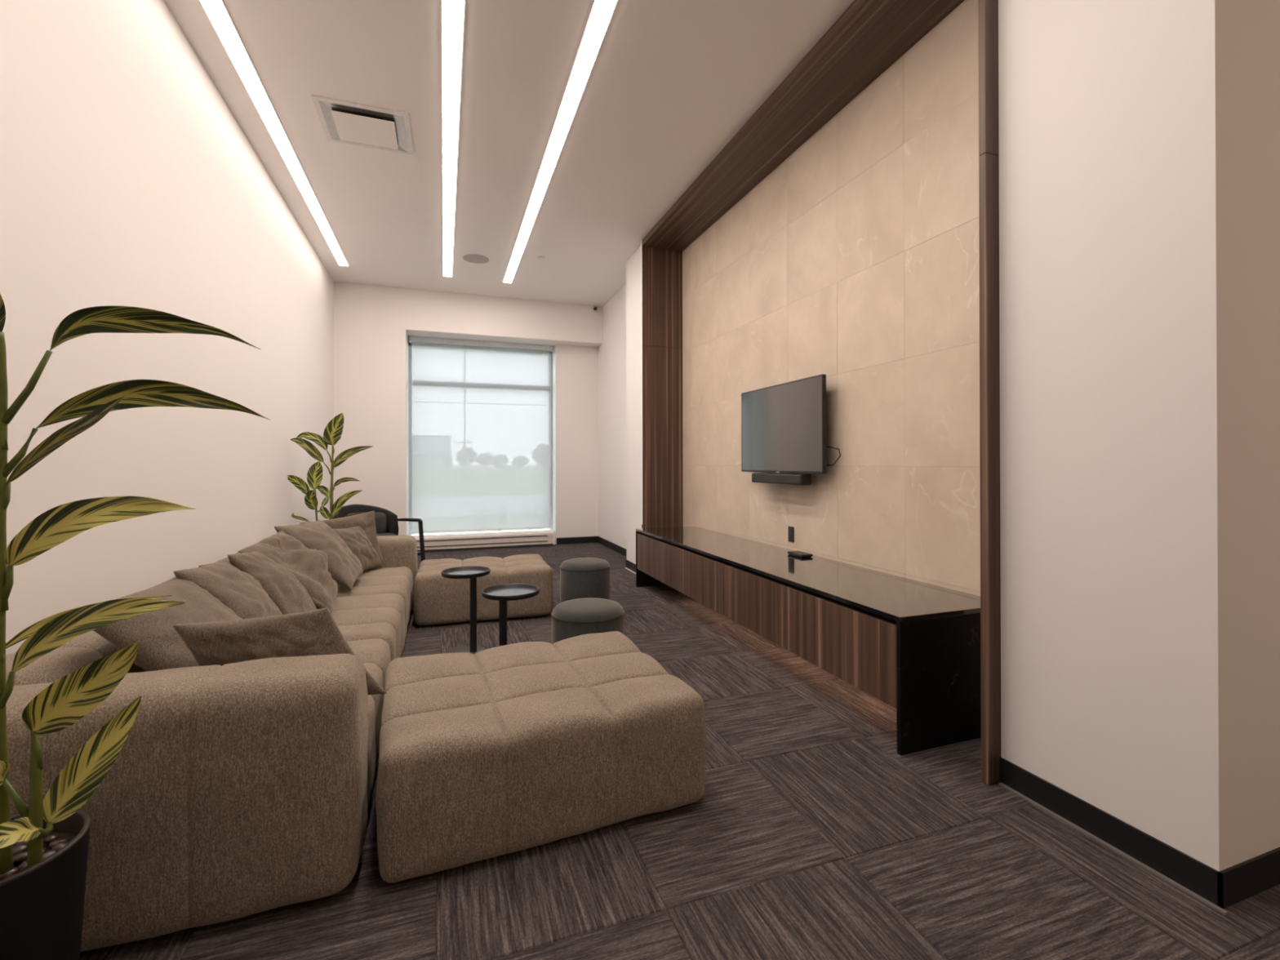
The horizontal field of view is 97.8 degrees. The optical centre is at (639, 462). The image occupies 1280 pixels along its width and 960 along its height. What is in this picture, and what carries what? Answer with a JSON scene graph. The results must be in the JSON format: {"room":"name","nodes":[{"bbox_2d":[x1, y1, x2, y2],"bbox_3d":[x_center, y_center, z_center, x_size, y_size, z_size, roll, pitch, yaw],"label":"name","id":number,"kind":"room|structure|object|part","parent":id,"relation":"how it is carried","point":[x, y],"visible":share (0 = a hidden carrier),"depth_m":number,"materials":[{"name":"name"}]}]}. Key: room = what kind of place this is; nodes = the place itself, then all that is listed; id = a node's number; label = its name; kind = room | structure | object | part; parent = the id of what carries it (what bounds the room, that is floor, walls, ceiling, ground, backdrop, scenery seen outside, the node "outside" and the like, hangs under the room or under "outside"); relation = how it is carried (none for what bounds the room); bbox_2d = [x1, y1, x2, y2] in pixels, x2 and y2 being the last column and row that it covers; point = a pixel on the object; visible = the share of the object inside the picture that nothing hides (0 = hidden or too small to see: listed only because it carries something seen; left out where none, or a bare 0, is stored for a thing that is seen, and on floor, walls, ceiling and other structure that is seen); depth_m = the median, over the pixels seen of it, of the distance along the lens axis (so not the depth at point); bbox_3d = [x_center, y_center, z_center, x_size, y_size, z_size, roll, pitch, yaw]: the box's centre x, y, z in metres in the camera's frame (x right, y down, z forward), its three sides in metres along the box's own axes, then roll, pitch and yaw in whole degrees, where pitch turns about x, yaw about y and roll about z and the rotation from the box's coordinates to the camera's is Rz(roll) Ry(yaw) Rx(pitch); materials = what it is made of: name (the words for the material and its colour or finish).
{"room":"lounge","nodes":[
{"label":"lounge","id":0,"kind":"room"},
{"bbox_2d":[0,0,333,654],"bbox_3d":[-2.149,-0.582,1.653,0.200,3.682,12.140,0,0,-19],"label":"wall","id":1,"kind":"structure","parent":0,"point":[127,177],"depth_m":2.73,"materials":[{"name":"paint"}]},
{"bbox_2d":[333,281,405,535],"bbox_3d":[-3.901,-0.560,7.980,1.084,3.682,0.960,0,0,-19],"label":"wall","id":2,"kind":"structure","parent":0,"point":[369,321],"depth_m":7.57,"materials":[{"name":"paint"}]},
{"bbox_2d":[405,330,408,535],"bbox_3d":[-3.345,-0.276,8.021,0.016,3.112,0.650,0,0,-19],"label":"trim","id":3,"kind":"structure","parent":2,"relation":"attached to","point":[406,336],"depth_m":7.94,"materials":[{"name":"white paint"}]},
{"bbox_2d":[408,338,555,536],"bbox_3d":[-2.389,-0.277,8.547,2.166,3.112,0.270,0,0,-19],"label":"window","id":4,"kind":"structure","parent":2,"relation":"in","point":[409,344],"depth_m":8.28,"materials":[{"name":"metal"}]},
{"bbox_2d":[408,336,553,533],"bbox_3d":[-2.371,-0.394,8.496,2.106,2.876,0.120,0,0,-19],"label":"roller shade","id":5,"kind":"object","parent":4,"relation":"attached to","point":[481,411],"visible":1,"depth_m":8.48,"materials":[{"name":"white fabric"}]},
{"bbox_3d":[-2.376,1.173,8.514,2.166,0.212,0.208,0,0,-19],"label":"sill","id":6,"kind":"part","parent":4,"relation":"part of","materials":[{"name":"white"}]},
{"bbox_2d":[405,288,602,346],"bbox_3d":[-2.040,-2.118,8.639,2.869,0.570,0.960,0,0,-19],"label":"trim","id":7,"kind":"structure","parent":2,"relation":"attached to","point":[428,313],"depth_m":8.16,"materials":[{"name":"paint"}]},
{"bbox_2d":[164,0,854,306],"bbox_3d":[1.264,-2.525,3.367,7.780,0.200,13.100,0,0,-19],"label":"ceiling","id":8,"kind":"structure","parent":0,"point":[670,83],"depth_m":3.83,"materials":[{"name":"paint"}]},
{"bbox_2d":[199,0,349,266],"bbox_3d":[-2.447,-2.413,3.502,0.116,0.009,7.025,0,0,-19],"label":"recessed light","id":9,"kind":"object","parent":8,"relation":"in","point":[216,11],"visible":1,"depth_m":3.78,"materials":[{"name":"white plastic"}]},
{"bbox_2d":[311,94,413,155],"bbox_3d":[-1.968,-2.398,4.023,0.595,0.036,0.540,0,0,-19],"label":"ceiling vent","id":10,"kind":"object","parent":8,"relation":"in","point":[342,122],"visible":1,"depth_m":3.96,"materials":[{"name":"white metal"}]},
{"bbox_2d":[441,0,465,276],"bbox_3d":[-1.317,-2.414,3.898,0.118,0.009,7.025,0,0,-19],"label":"recessed light","id":11,"kind":"object","parent":8,"relation":"in","point":[453,19],"visible":1,"depth_m":3.80,"materials":[{"name":"white plastic"}]},
{"bbox_2d":[462,253,488,263],"bbox_3d":[-1.939,-2.406,6.617,0.300,0.005,0.300,0,0,-19],"label":"ceiling speaker","id":12,"kind":"object","parent":8,"relation":"attached to","point":[473,258],"visible":1,"depth_m":6.61,"materials":[{"name":"grey"}]},
{"bbox_2d":[502,0,617,283],"bbox_3d":[-0.605,-2.414,4.149,0.117,0.009,7.025,0,0,-19],"label":"recessed light","id":13,"kind":"object","parent":8,"relation":"in","point":[594,32],"visible":1,"depth_m":3.84,"materials":[{"name":"white plastic"}]},
{"bbox_2d":[591,305,598,312],"bbox_3d":[-0.680,-2.359,8.576,0.110,0.110,0.062,0,0,-19],"label":"security camera","id":14,"kind":"object","parent":8,"relation":"attached to","point":[594,308],"visible":1,"depth_m":8.57,"materials":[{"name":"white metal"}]},
{"bbox_2d":[555,344,598,544],"bbox_3d":[-0.952,-0.278,9.163,0.973,3.112,0.680,0,0,-19],"label":"wall","id":15,"kind":"structure","parent":0,"point":[577,415],"depth_m":8.79,"materials":[{"name":"paint"}]},
{"bbox_2d":[551,344,556,537],"bbox_3d":[-1.356,-0.328,8.857,0.016,3.012,0.390,0,0,-19],"label":"trim","id":16,"kind":"structure","parent":15,"relation":"attached to","point":[554,351],"depth_m":8.77,"materials":[{"name":"white paint"}]},
{"bbox_2d":[556,536,597,544],"bbox_3d":[-0.978,1.227,8.784,0.660,0.100,0.008,0,0,-19],"label":"baseboard","id":17,"kind":"structure","parent":15,"relation":"attached to","point":[585,539],"depth_m":8.78,"materials":[{"name":"black plastic"}]},
{"bbox_2d":[597,284,626,549],"bbox_3d":[-0.266,-0.567,8.223,0.300,3.682,2.910,0,0,-19],"label":"wall","id":18,"kind":"structure","parent":0,"point":[611,353],"depth_m":8.13,"materials":[{"name":"paint"}]},
{"bbox_2d":[597,536,626,556],"bbox_3d":[-0.295,1.223,7.846,0.008,0.100,2.230,0,0,-19],"label":"baseboard","id":19,"kind":"structure","parent":18,"relation":"attached to","point":[621,550],"depth_m":8.11,"materials":[{"name":"black plastic"}]},
{"bbox_2d":[626,246,641,564],"bbox_3d":[0.206,-0.573,6.503,0.549,3.682,0.648,0,0,-19],"label":"wall","id":20,"kind":"structure","parent":0,"point":[633,263],"depth_m":6.48,"materials":[{"name":"paint"}]},
{"bbox_2d":[626,559,635,573],"bbox_3d":[-0.048,1.219,6.390,0.008,0.100,0.698,0,0,-19],"label":"baseboard","id":21,"kind":"structure","parent":20,"relation":"attached to","point":[629,565],"depth_m":6.54,"materials":[{"name":"black plastic"}]},
{"bbox_2d":[80,542,1279,959],"bbox_3d":[1.305,1.357,3.261,7.780,0.200,12.900,0,0,-19],"label":"floor","id":22,"kind":"structure","parent":0,"point":[809,836],"depth_m":1.70,"materials":[{"name":"carpet"}]},
{"bbox_2d":[0,293,269,959],"bbox_3d":[-1.216,0.406,1.212,0.556,1.699,0.416,0,0,-2],"label":"potted plant","id":23,"kind":"object","parent":22,"relation":"on","point":[44,846],"visible":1,"depth_m":1.15,"materials":[{"name":"green plant"}]},
{"bbox_3d":[-1.304,0.295,1.139,0.031,1.119,0.040,0,0,-19],"label":"stem","id":24,"kind":"part","parent":23,"relation":"part of","materials":[{"name":"plant"}]},
{"bbox_3d":[-1.249,0.704,1.155,0.033,0.301,0.022,0,0,37],"label":"stem","id":25,"kind":"part","parent":23,"relation":"part of","materials":[{"name":"green plant"}]},
{"bbox_3d":[-1.341,1.033,1.152,0.296,0.446,0.296,0,0,-19],"label":"pot","id":26,"kind":"part","parent":23,"relation":"part of","materials":[{"name":"black ceramic"}]},
{"bbox_2d":[5,535,417,951],"bbox_3d":[-1.906,0.928,3.054,1.152,0.669,3.533,0,0,-19],"label":"sectional sofa","id":27,"kind":"object","parent":22,"relation":"on","point":[233,791],"visible":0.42,"depth_m":1.50,"materials":[{"name":"fabric"}]},
{"bbox_3d":[-1.972,0.912,1.979,0.310,0.643,0.972,0,0,-19],"label":"backrest","id":28,"kind":"part","parent":27,"relation":"part of","materials":[{"name":"fabric"}]},
{"bbox_2d":[93,577,242,671],"bbox_3d":[-1.618,0.635,2.053,0.407,0.382,0.690,0,0,-19],"label":"cushion","id":29,"kind":"object","parent":27,"relation":"on","point":[160,647],"visible":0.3,"depth_m":1.81,"materials":[{"name":"fabric"}]},
{"bbox_3d":[-1.381,0.920,1.534,1.136,0.653,0.315,0,0,-19],"label":"armrest","id":30,"kind":"part","parent":27,"relation":"part of","materials":[{"name":"fabric"}]},
{"bbox_2d":[198,553,235,567],"bbox_3d":[-1.955,0.632,2.756,0.234,0.341,0.499,0,0,-19],"label":"cushion","id":31,"kind":"object","parent":27,"relation":"on","point":[227,560],"visible":0.04,"depth_m":2.70,"materials":[{"name":"fabric"}]},
{"bbox_2d":[173,560,282,619],"bbox_3d":[-1.763,0.616,2.453,0.313,0.394,0.535,0,0,-25],"label":"cushion","id":32,"kind":"object","parent":27,"relation":"on","point":[238,590],"visible":0.53,"depth_m":2.34,"materials":[{"name":"fabric"}]},
{"bbox_2d":[227,551,316,614],"bbox_3d":[-1.866,0.623,2.856,0.360,0.381,0.470,0,0,-19],"label":"cushion","id":33,"kind":"object","parent":27,"relation":"on","point":[282,586],"visible":0.66,"depth_m":2.73,"materials":[{"name":"fabric"}]},
{"bbox_2d":[172,607,386,695],"bbox_3d":[-1.169,0.657,1.855,0.604,0.340,0.161,0,0,-8],"label":"cushion","id":34,"kind":"object","parent":27,"relation":"on","point":[314,632],"visible":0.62,"depth_m":1.79,"materials":[{"name":"fabric"}]},
{"bbox_2d":[237,530,337,613],"bbox_3d":[-1.953,0.629,3.245,0.474,0.414,0.515,0,0,-10],"label":"cushion","id":35,"kind":"object","parent":27,"relation":"on","point":[309,566],"visible":0.77,"depth_m":3.14,"materials":[{"name":"fabric"}]},
{"bbox_2d":[274,520,363,590],"bbox_3d":[-2.158,0.616,3.818,0.454,0.427,0.598,0,0,-19],"label":"cushion","id":36,"kind":"object","parent":27,"relation":"on","point":[344,567],"visible":0.7,"depth_m":3.66,"materials":[{"name":"fabric"}]},
{"bbox_2d":[299,510,384,563],"bbox_3d":[-2.337,0.605,4.401,0.589,0.426,0.183,0,0,-29],"label":"cushion","id":37,"kind":"object","parent":27,"relation":"on","point":[366,521],"visible":0.39,"depth_m":4.44,"materials":[{"name":"fabric"}]},
{"bbox_2d":[332,526,382,570],"bbox_3d":[-2.200,0.667,4.297,0.236,0.342,0.401,0,0,13],"label":"cushion","id":38,"kind":"object","parent":27,"relation":"on","point":[355,538],"visible":0.57,"depth_m":4.29,"materials":[{"name":"fabric"}]},
{"bbox_3d":[-2.439,0.930,4.577,1.149,0.626,0.304,0,0,-19],"label":"armrest","id":39,"kind":"part","parent":27,"relation":"part of","materials":[{"name":"fabric"}]},
{"bbox_2d":[287,413,373,521],"bbox_3d":[-2.932,0.402,5.331,0.714,1.740,0.320,0,0,-22],"label":"potted plant","id":40,"kind":"object","parent":22,"relation":"on","point":[332,433],"visible":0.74,"depth_m":5.30,"materials":[{"name":"green plant"}]},
{"bbox_3d":[-3.051,0.586,5.286,0.060,0.671,0.022,0,0,-19],"label":"stem","id":41,"kind":"part","parent":40,"relation":"part of","materials":[{"name":"plant"}]},
{"bbox_3d":[-2.946,0.382,5.324,0.053,1.081,0.028,0,0,-19],"label":"stem","id":42,"kind":"part","parent":40,"relation":"part of","materials":[{"name":"green plant"}]},
{"bbox_2d":[333,504,425,561],"bbox_3d":[-2.903,0.874,6.154,1.062,0.800,0.661,0,0,-19],"label":"lounge chair","id":43,"kind":"object","parent":22,"relation":"on","point":[386,522],"visible":0.24,"depth_m":6.26,"materials":[{"name":"fabric"}]},
{"bbox_3d":[-3.110,0.704,6.206,0.381,0.460,0.700,0,0,41],"label":"backrest","id":44,"kind":"part","parent":43,"relation":"part of","materials":[{"name":"fabric"}]},
{"bbox_2d":[345,511,386,533],"bbox_3d":[-3.070,0.689,6.260,0.436,0.254,0.176,0,0,-19],"label":"cushion","id":45,"kind":"object","parent":43,"relation":"on","point":[380,517],"depth_m":6.24,"materials":[{"name":"grey fabric"}]},
{"bbox_2d":[376,532,396,535],"bbox_3d":[-2.963,0.867,6.089,0.594,0.158,0.572,0,0,-19],"label":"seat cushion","id":46,"kind":"object","parent":43,"relation":"on","point":[377,533],"depth_m":6.22,"materials":[{"name":"grey fabric"}]},
{"bbox_3d":[-2.590,0.653,6.312,0.469,0.044,0.081,0,0,32],"label":"armrest","id":47,"kind":"part","parent":43,"relation":"part of","materials":[{"name":"black metal"}]},
{"bbox_3d":[-2.411,0.963,6.209,0.094,0.620,0.035,0,0,-19],"label":"leg","id":48,"kind":"part","parent":43,"relation":"part of","materials":[{"name":"black metal"}]},
{"bbox_2d":[440,565,490,654],"bbox_3d":[-1.145,0.988,3.685,0.312,0.550,0.312,0,0,-19],"label":"side table","id":49,"kind":"object","parent":22,"relation":"on","point":[472,572],"visible":0.84,"depth_m":3.68,"materials":[{"name":"black metal"}]},
{"bbox_2d":[440,565,490,578],"bbox_3d":[-1.146,0.727,3.686,0.312,0.028,0.312,0,0,-19],"label":"tray","id":50,"kind":"object","parent":49,"relation":"on","point":[468,571],"depth_m":3.69,"materials":[{"name":"black metal"}]},
{"bbox_3d":[-1.145,1.258,3.685,0.276,0.010,0.276,0,0,-19],"label":"plate","id":51,"kind":"part","parent":49,"relation":"part of","materials":[{"name":"metal"}]},
{"bbox_2d":[413,554,553,625],"bbox_3d":[-1.320,1.057,4.747,1.072,0.418,0.782,0,0,-18],"label":"ottoman","id":52,"kind":"object","parent":22,"relation":"on","point":[438,599],"visible":0.83,"depth_m":4.40,"materials":[{"name":"fabric"}]},
{"bbox_2d":[413,530,555,552],"bbox_3d":[-2.288,1.169,8.241,2.071,0.218,0.126,0,0,-19],"label":"baseboard heater","id":53,"kind":"object","parent":22,"relation":"on","point":[531,539],"visible":0.88,"depth_m":8.20,"materials":[{"name":"metal"}]},
{"bbox_2d":[481,583,539,646],"bbox_3d":[-0.715,0.984,3.105,0.316,0.553,0.316,0,0,-19],"label":"side table","id":54,"kind":"object","parent":22,"relation":"on","point":[504,593],"visible":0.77,"depth_m":3.08,"materials":[{"name":"black metal"}]},
{"bbox_2d":[481,583,539,600],"bbox_3d":[-0.715,0.721,3.106,0.316,0.028,0.316,0,0,-19],"label":"tray","id":55,"kind":"object","parent":54,"relation":"on","point":[505,592],"depth_m":3.11,"materials":[{"name":"black metal"}]},
{"bbox_2d":[375,631,706,883],"bbox_3d":[-0.421,1.046,2.223,1.107,0.423,0.907,0,0,-23],"label":"ottoman","id":56,"kind":"object","parent":22,"relation":"on","point":[497,751],"visible":1,"depth_m":1.86,"materials":[{"name":"fabric"}]},
{"bbox_2d":[560,557,609,602],"bbox_3d":[-0.460,1.043,4.710,0.424,0.443,0.424,0,0,-19],"label":"stool","id":57,"kind":"object","parent":22,"relation":"on","point":[580,577],"visible":0.62,"depth_m":4.54,"materials":[{"name":"grey fabric"}]},
{"bbox_2d":[551,597,624,644],"bbox_3d":[-0.299,1.038,3.246,0.424,0.443,0.424,0,0,-19],"label":"stool","id":58,"kind":"object","parent":22,"relation":"on","point":[571,618],"visible":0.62,"depth_m":3.10,"materials":[{"name":"grey fabric"}]},
{"bbox_2d":[635,526,981,755],"bbox_3d":[0.852,0.965,4.142,0.665,0.591,3.485,0,0,-19],"label":"media console","id":59,"kind":"object","parent":22,"relation":"on","point":[913,646],"visible":0.92,"depth_m":2.79,"materials":[{"name":"brown wood"}]},
{"bbox_3d":[0.079,0.900,5.389,0.020,0.359,0.570,0,0,-19],"label":"door","id":60,"kind":"part","parent":59,"relation":"part of","materials":[{"name":"brown wood"}]},
{"bbox_3d":[0.278,0.982,5.776,0.665,0.569,0.022,0,0,-19],"label":"marble panel","id":61,"kind":"part","parent":59,"relation":"part of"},
{"bbox_3d":[0.268,0.898,4.848,0.020,0.359,0.570,0,0,-19],"label":"door","id":62,"kind":"part","parent":59,"relation":"part of","materials":[{"name":"brown wood"}]},
{"bbox_3d":[0.458,0.896,4.308,0.020,0.359,0.570,0,0,-19],"label":"door","id":63,"kind":"part","parent":59,"relation":"part of","materials":[{"name":"brown wood"}]},
{"bbox_3d":[0.648,0.894,3.767,0.020,0.359,0.570,0,0,-19],"label":"door","id":64,"kind":"part","parent":59,"relation":"part of","materials":[{"name":"brown wood"}]},
{"bbox_3d":[0.838,0.892,3.227,0.020,0.359,0.570,0,0,-19],"label":"door","id":65,"kind":"part","parent":59,"relation":"part of","materials":[{"name":"brown wood"}]},
{"bbox_2d":[787,551,813,557],"bbox_3d":[1.145,0.657,3.987,0.100,0.022,0.170,0,0,-19],"label":"box","id":66,"kind":"object","parent":59,"relation":"on","point":[797,553],"visible":1,"depth_m":3.94,"materials":[{"name":"black plastic"}]},
{"bbox_3d":[1.027,0.890,2.686,0.020,0.359,0.570,0,0,-19],"label":"door","id":67,"kind":"part","parent":59,"relation":"part of","materials":[{"name":"brown wood"}]},
{"bbox_3d":[1.425,0.970,2.508,0.665,0.569,0.022,0,0,-19],"label":"marble panel","id":68,"kind":"part","parent":59,"relation":"part of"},
{"bbox_2d":[998,0,1279,871],"bbox_3d":[3.379,-0.590,2.536,3.943,3.682,0.651,0,0,-19],"label":"wall","id":69,"kind":"structure","parent":0,"point":[1139,140],"depth_m":1.73,"materials":[{"name":"paint"}]},
{"bbox_2d":[998,782,1227,915],"bbox_3d":[1.513,1.249,1.859,0.014,0.006,0.666,0,0,-19],"label":"trim","id":70,"kind":"structure","parent":69,"relation":"attached to","point":[1175,884],"depth_m":1.78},
{"bbox_2d":[999,756,1279,909],"bbox_3d":[3.380,1.201,2.526,3.951,0.100,0.660,0,0,-19],"label":"baseboard","id":71,"kind":"structure","parent":69,"relation":"attached to","point":[1227,887],"depth_m":1.71,"materials":[{"name":"black plastic"}]},
{"bbox_3d":[1.270,-0.581,4.289,0.180,3.682,4.250,0,0,-19],"label":"wall","id":72,"kind":"structure","parent":0,"visible":0},
{"bbox_2d":[640,240,642,524],"bbox_3d":[0.021,-0.868,6.073,0.006,3.087,0.042,0,0,-19],"label":"trim","id":73,"kind":"structure","parent":72,"relation":"attached to","point":[641,242],"depth_m":6.07,"materials":[{"name":"white paint"}]},
{"bbox_2d":[751,473,811,484],"bbox_3d":[1.088,0.125,4.247,0.152,0.074,0.675,0,0,-19],"label":"soundbar","id":74,"kind":"object","parent":72,"relation":"attached to","point":[778,478],"visible":1,"depth_m":4.12,"materials":[{"name":"black plastic"}]},
{"bbox_2d":[751,474,799,484],"bbox_3d":[1.018,0.125,4.223,0.004,0.054,0.635,0,0,-19],"label":"grille","id":75,"kind":"object","parent":74,"relation":"attached to","point":[764,478],"depth_m":4.18,"materials":[{"name":"black plastic"}]},
{"bbox_2d":[741,373,840,473],"bbox_3d":[1.108,-0.253,4.241,0.117,0.670,1.132,0,0,-19],"label":"television","id":76,"kind":"object","parent":72,"relation":"attached to","point":[784,425],"visible":1,"depth_m":4.14,"materials":[{"name":"black plastic"}]},
{"bbox_2d":[788,526,794,542],"bbox_3d":[1.156,0.551,4.268,0.010,0.118,0.068,0,0,-19],"label":"wall outlet","id":77,"kind":"object","parent":72,"relation":"attached to","point":[791,529],"visible":1,"depth_m":4.25,"materials":[{"name":"black plastic"}]},
{"bbox_2d":[641,0,1000,784],"bbox_3d":[0.915,-0.580,4.212,0.541,3.680,4.142,0,0,-19],"label":"wood wall frame","id":78,"kind":"structure","parent":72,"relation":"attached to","point":[869,37],"depth_m":3.38,"materials":[{"name":"brown wood"}]},
{"bbox_3d":[0.256,-1.806,6.158,0.493,1.077,0.040,0,0,-19],"label":"jamb panel","id":79,"kind":"part","parent":78,"relation":"part of","materials":[{"name":"brown wood"}]},
{"bbox_3d":[0.259,0.001,6.153,0.493,2.532,0.040,0,0,-19],"label":"jamb panel","id":80,"kind":"part","parent":78,"relation":"part of","materials":[{"name":"brown wood"}]},
{"bbox_3d":[0.929,-2.385,4.239,0.493,0.067,4.113,0,0,-19],"label":"header panel","id":81,"kind":"part","parent":78,"relation":"part of","materials":[{"name":"brown wood"}]},
{"bbox_3d":[1.593,-1.816,2.275,0.540,1.221,0.029,0,0,-19],"label":"jamb panel","id":82,"kind":"part","parent":78,"relation":"part of","materials":[{"name":"brown wood"}]},
{"bbox_3d":[1.597,0.023,2.269,0.540,2.452,0.029,0,0,-19],"label":"jamb panel","id":83,"kind":"part","parent":78,"relation":"part of","materials":[{"name":"brown wood"}]},
{"bbox_2d":[682,0,980,595],"bbox_3d":[1.160,-0.546,4.299,0.020,3.612,4.140,0,0,-19],"label":"wall panel","id":84,"kind":"object","parent":72,"relation":"attached to","point":[855,262],"depth_m":3.52,"materials":[{"name":"stone"}]},
{"label":"outside","id":85,"kind":"structure","parent":0,"visible":0},
{"bbox_2d":[413,528,548,534],"bbox_3d":[14.429,1.727,19.286,360.000,0.300,8.150,0,0,-19],"label":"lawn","id":86,"kind":"structure","parent":85,"point":[542,528],"depth_m":12.94,"materials":[{"name":"green plant"}]}
]}

